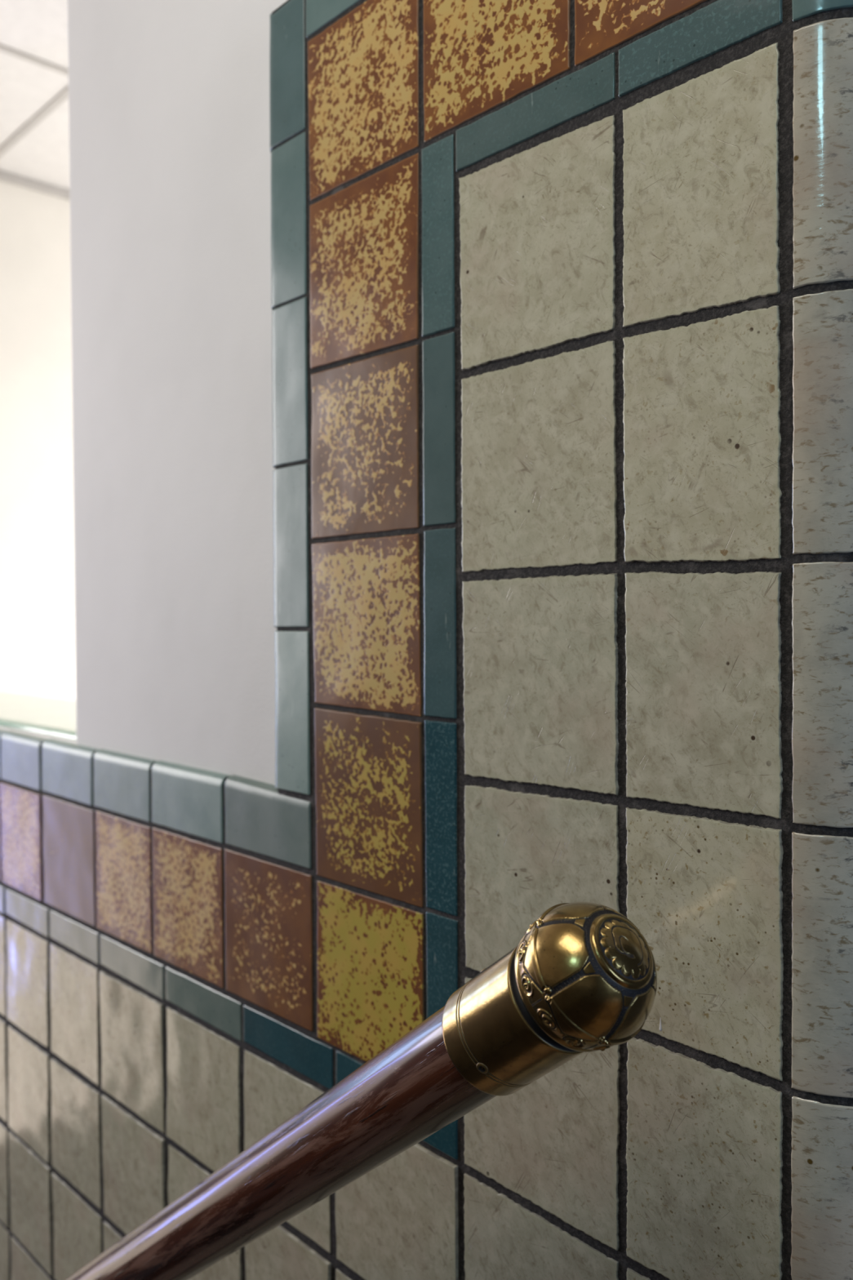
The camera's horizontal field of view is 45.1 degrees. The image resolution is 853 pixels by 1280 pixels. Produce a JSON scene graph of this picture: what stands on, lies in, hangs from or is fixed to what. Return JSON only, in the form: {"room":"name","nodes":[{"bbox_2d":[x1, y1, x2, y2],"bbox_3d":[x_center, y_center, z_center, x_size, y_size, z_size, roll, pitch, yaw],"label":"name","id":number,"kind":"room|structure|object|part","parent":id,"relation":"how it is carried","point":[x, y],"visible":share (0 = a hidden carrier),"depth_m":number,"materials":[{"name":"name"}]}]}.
{"room":"tiled stairwell","nodes":[
{"label":"tiled stairwell","id":0,"kind":"room"},
{"bbox_2d":[0,0,69,190],"bbox_3d":[1.304,-1.271,2.193,3.515,0.080,4.359,-1,2,-43],"label":"ceiling","id":1,"kind":"structure","parent":0,"point":[34,131],"depth_m":2.29,"materials":[{"name":"white paint"}]},
{"bbox_2d":[0,180,75,700],"bbox_3d":[-0.178,0.287,3.711,3.365,3.080,0.150,-1,2,-43],"label":"wall","id":2,"kind":"structure","parent":0,"point":[37,595],"depth_m":2.78,"materials":[{"name":"beige paint"}]},
{"bbox_2d":[0,170,70,199],"bbox_3d":[-0.130,-1.244,3.620,3.365,0.020,0.015,-1,2,-43],"label":"trim","id":3,"kind":"structure","parent":2,"relation":"attached to","point":[6,177],"depth_m":2.75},
{"bbox_2d":[0,0,852,1279],"bbox_3d":[-0.913,0.168,1.855,0.238,3.400,3.539,-1,2,-43],"label":"wall","id":4,"kind":"structure","parent":0,"point":[462,390],"depth_m":0.68,"materials":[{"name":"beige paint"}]},
{"bbox_2d":[0,691,76,740],"bbox_3d":[-0.825,0.108,1.795,0.210,0.021,1.543,-1,2,-43],"label":"trim","id":5,"kind":"structure","parent":4,"relation":"attached to","point":[54,717],"depth_m":1.43,"materials":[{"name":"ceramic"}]},
{"bbox_2d":[65,902,657,1279],"bbox_3d":[-0.422,0.745,1.079,0.130,1.261,1.606,-1,2,-43],"label":"handrail","id":6,"kind":"object","parent":4,"relation":"attached to","point":[582,977],"visible":1,"depth_m":0.53,"materials":[{"name":"brown wood"}]},
{"bbox_3d":[-0.472,0.773,1.082,0.051,0.051,1.900,-1,-36,-43],"label":"wooden rail","id":7,"kind":"part","parent":6,"relation":"part of","materials":[{"name":"brown wood"}]},
{"bbox_3d":[0.078,0.153,0.476,0.068,0.068,0.052,-1,-36,-43],"label":"brass knob","id":8,"kind":"part","parent":6,"relation":"part of","materials":[{"name":"gold metal"}]}
]}

